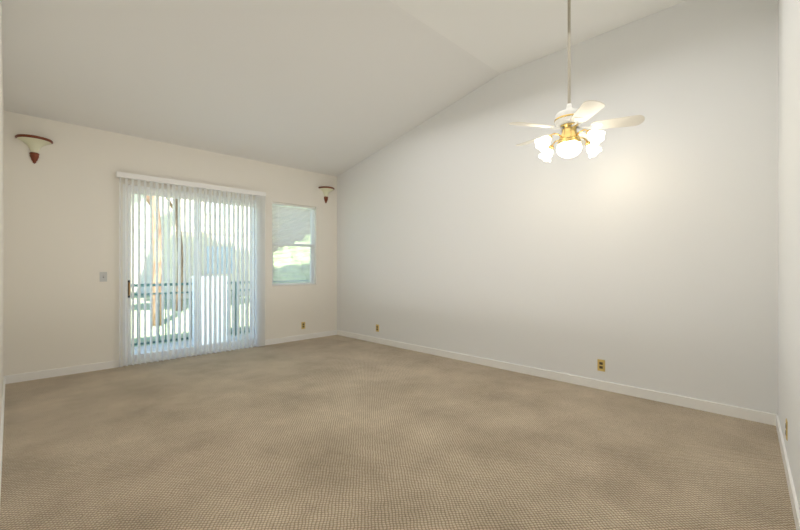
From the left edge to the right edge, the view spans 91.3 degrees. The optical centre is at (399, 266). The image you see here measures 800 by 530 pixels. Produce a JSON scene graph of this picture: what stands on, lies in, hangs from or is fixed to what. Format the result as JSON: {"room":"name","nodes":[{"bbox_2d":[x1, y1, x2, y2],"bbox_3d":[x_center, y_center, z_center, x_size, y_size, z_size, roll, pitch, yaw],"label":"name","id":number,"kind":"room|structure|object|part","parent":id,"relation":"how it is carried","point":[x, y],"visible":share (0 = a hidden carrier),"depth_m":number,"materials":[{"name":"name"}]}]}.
{"room":"empty living room","nodes":[
{"label":"empty living room","id":0,"kind":"room"},
{"bbox_2d":[0,0,3,427],"bbox_3d":[-2.044,-0.565,1.874,0.150,3.630,6.640,0,0,-45],"label":"wall","id":1,"kind":"structure","parent":0,"point":[1,234],"depth_m":3.15,"materials":[{"name":"white paint"}]},
{"bbox_2d":[0,376,4,499],"bbox_3d":[-2.057,1.206,2.002,0.013,0.088,6.140,0,0,-45],"label":"baseboard","id":2,"kind":"structure","parent":1,"relation":"attached to","point":[2,425],"depth_m":2.78,"materials":[{"name":"white"}]},
{"bbox_2d":[4,111,336,375],"bbox_3d":[-2.748,-0.210,5.754,4.630,2.920,0.150,0,0,-45],"label":"wall","id":3,"kind":"structure","parent":0,"point":[61,236],"depth_m":4.68,"materials":[{"name":"white paint"}]},
{"bbox_2d":[15,134,52,163],"bbox_3d":[-4.003,-1.285,4.286,0.310,0.280,0.155,0,0,-45],"label":"sconce","id":4,"kind":"object","parent":3,"relation":"attached to","point":[35,144],"visible":1,"depth_m":4.30,"materials":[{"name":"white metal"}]},
{"bbox_2d":[100,272,106,281],"bbox_3d":[-3.619,0.120,4.772,0.072,0.117,0.024,0,0,-45],"label":"switch plate","id":5,"kind":"object","parent":3,"relation":"attached to","point":[103,276],"visible":1,"depth_m":4.77,"materials":[{"name":"grey plastic"}]},
{"bbox_2d":[5,330,336,383],"bbox_3d":[-2.690,1.206,5.696,4.330,0.088,0.013,0,0,-45],"label":"baseboard","id":6,"kind":"structure","parent":3,"relation":"attached to","point":[21,377],"depth_m":4.64,"materials":[{"name":"white"}]},
{"bbox_2d":[123,184,254,365],"bbox_3d":[-2.882,0.101,5.598,1.816,2.298,0.131,0,0,-45],"label":"door frame","id":7,"kind":"structure","parent":3,"relation":"attached to","point":[129,278],"depth_m":5.27,"materials":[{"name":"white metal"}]},
{"bbox_3d":[-3.447,0.280,4.971,0.030,0.220,0.041,0,0,-45],"label":"handle","id":8,"kind":"part","parent":7,"relation":"part of","materials":[{"name":"black plastic"}]},
{"bbox_2d":[116,171,265,366],"bbox_3d":[-2.819,0.032,5.506,1.930,2.413,0.097,0,0,-45],"label":"vertical blinds","id":9,"kind":"object","parent":3,"relation":"attached to","point":[259,268],"visible":0.98,"depth_m":5.53,"materials":[{"name":"white"}]},
{"bbox_2d":[272,204,313,285],"bbox_3d":[-1.850,-0.375,6.694,0.826,1.366,0.055,0,0,-45],"label":"window unit","id":10,"kind":"structure","parent":3,"relation":"in","point":[311,269],"depth_m":6.78,"materials":[{"name":"white metal"}]},
{"bbox_2d":[272,202,314,285],"bbox_3d":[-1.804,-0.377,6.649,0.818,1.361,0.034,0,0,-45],"label":"window blinds","id":11,"kind":"object","parent":10,"relation":"attached to","point":[309,244],"visible":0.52,"depth_m":6.64,"materials":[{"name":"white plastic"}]},
{"bbox_2d":[318,186,334,202],"bbox_3d":[-1.283,-1.285,6.997,0.310,0.280,0.155,0,0,-45],"label":"sconce","id":12,"kind":"object","parent":3,"relation":"attached to","point":[326,190],"visible":1,"depth_m":6.99,"materials":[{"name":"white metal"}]},
{"bbox_2d":[1,0,499,176],"bbox_3d":[-1.548,-2.079,4.549,4.630,0.881,3.550,0,0,-45],"label":"ceiling","id":13,"kind":"structure","parent":0,"point":[336,88],"depth_m":4.13,"materials":[{"name":"white paint"}]},
{"bbox_2d":[0,335,795,529],"bbox_3d":[-0.362,1.300,3.359,4.630,0.100,6.670,0,0,-45],"label":"floor","id":14,"kind":"structure","parent":0,"point":[335,432],"depth_m":2.65,"materials":[{"name":"beige carpet"}]},
{"bbox_2d":[390,0,686,73],"bbox_3d":[0.849,-2.450,2.145,4.630,0.140,3.240,0,0,-45],"label":"ceiling","id":15,"kind":"structure","parent":0,"point":[500,36],"depth_m":3.79,"materials":[{"name":"white paint"}]},
{"bbox_2d":[509,0,644,161],"bbox_3d":[1.484,-1.665,3.431,1.060,1.429,1.080,0,0,-45],"label":"fan","id":16,"kind":"object","parent":15,"relation":"hanging from","point":[568,121],"visible":1,"depth_m":3.32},
{"bbox_3d":[1.470,-1.804,3.399,0.232,1.149,0.232,0,0,-45],"label":"motor","id":17,"kind":"part","parent":16,"relation":"part of","materials":[{"name":"white metal"}]},
{"bbox_3d":[1.470,-1.030,3.399,0.647,0.161,0.647,0,0,-45],"label":"glass","id":18,"kind":"part","parent":16,"relation":"part of","materials":[{"name":"white glass"}]},
{"bbox_2d":[337,0,777,414],"bbox_3d":[1.130,-0.565,5.036,0.150,3.630,6.640,0,0,-45],"label":"wall","id":19,"kind":"structure","parent":0,"point":[644,255],"depth_m":3.96,"materials":[{"name":"white paint"}]},
{"bbox_2d":[337,330,776,425],"bbox_3d":[0.902,1.206,5.149,0.013,0.088,5.860,0,0,-45],"label":"baseboard","id":20,"kind":"structure","parent":19,"relation":"attached to","point":[737,412],"depth_m":4.00,"materials":[{"name":"white"}]},
{"bbox_2d":[597,359,604,371],"bbox_3d":[2.057,1.005,3.998,0.013,0.117,0.072,0,0,-45],"label":"electrical outlet","id":21,"kind":"object","parent":19,"relation":"attached to","point":[600,365],"visible":1,"depth_m":4.00,"materials":[{"name":"gold metal"}]},
{"bbox_2d":[778,0,799,509],"bbox_3d":[1.580,-0.565,1.382,0.150,3.630,4.789,0,0,41],"label":"wall","id":22,"kind":"structure","parent":0,"point":[789,210],"depth_m":2.29,"materials":[{"name":"white paint"}]},
{"bbox_2d":[785,418,787,440],"bbox_3d":[2.393,1.005,2.418,0.013,0.117,0.072,0,0,42],"label":"electrical outlet","id":23,"kind":"object","parent":22,"relation":"attached to","point":[786,427],"visible":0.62,"depth_m":2.40,"materials":[{"name":"gold metal"}]},
{"bbox_2d":[776,415,799,529],"bbox_3d":[1.536,1.206,1.455,0.013,0.088,4.339,0,0,41],"label":"baseboard","id":24,"kind":"structure","parent":22,"relation":"attached to","point":[793,500],"depth_m":2.19,"materials":[{"name":"white"}]},
{"label":"outside","id":25,"kind":"structure","parent":0,"visible":0},
{"bbox_2d":[131,333,249,354],"bbox_3d":[-3.393,1.430,6.451,6.000,0.160,1.750,0,0,-45],"label":"floor","id":26,"kind":"structure","parent":25,"point":[159,347],"depth_m":6.64,"materials":[{"name":"grey concrete"}]},
{"bbox_2d":[192,276,227,344],"bbox_3d":[-3.310,0.755,6.806,0.450,1.190,0.495,0,0,-45],"label":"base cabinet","id":27,"kind":"object","parent":26,"relation":"on","point":[208,310],"depth_m":6.68,"materials":[{"name":"white"}]},
{"bbox_2d":[131,280,308,345],"bbox_3d":[-3.948,0.818,7.007,6.010,1.065,0.050,0,0,-45],"label":"railing","id":28,"kind":"object","parent":26,"relation":"on","point":[165,293],"depth_m":6.84,"materials":[{"name":"teal"}]},
{"bbox_2d":[131,291,249,346],"bbox_3d":[-27.448,1.650,41.640,100.000,0.200,82.060,0,0,-45],"label":"ground","id":29,"kind":"structure","parent":25,"point":[148,318],"depth_m":11.33,"materials":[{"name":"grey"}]},
{"bbox_2d":[143,195,161,325],"bbox_3d":[-6.334,-2.745,10.575,5.683,8.598,3.888,0,0,-45],"label":"tree","id":30,"kind":"object","parent":29,"relation":"on","point":[154,251],"depth_m":10.29,"materials":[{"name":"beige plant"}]},
{"bbox_2d":[166,197,182,310],"bbox_3d":[-7.588,-2.449,14.179,5.785,8.003,4.000,0,0,-45],"label":"tree","id":31,"kind":"object","parent":29,"relation":"on","point":[176,212],"depth_m":13.85,"materials":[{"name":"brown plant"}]},
{"bbox_2d":[131,194,249,298],"bbox_3d":[-8.225,-2.800,27.662,17.500,8.700,10.200,0,0,-45],"label":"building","id":32,"kind":"structure","parent":29,"relation":"on","point":[148,243],"depth_m":20.32,"materials":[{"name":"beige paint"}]},
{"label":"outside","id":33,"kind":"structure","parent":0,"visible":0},
{"bbox_2d":[273,236,308,282],"bbox_3d":[-1.596,0.080,10.807,4.894,2.388,1.005,0,0,-45],"label":"bush","id":34,"kind":"object","parent":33,"point":[304,274],"depth_m":9.43,"materials":[{"name":"green plant"}]}
]}

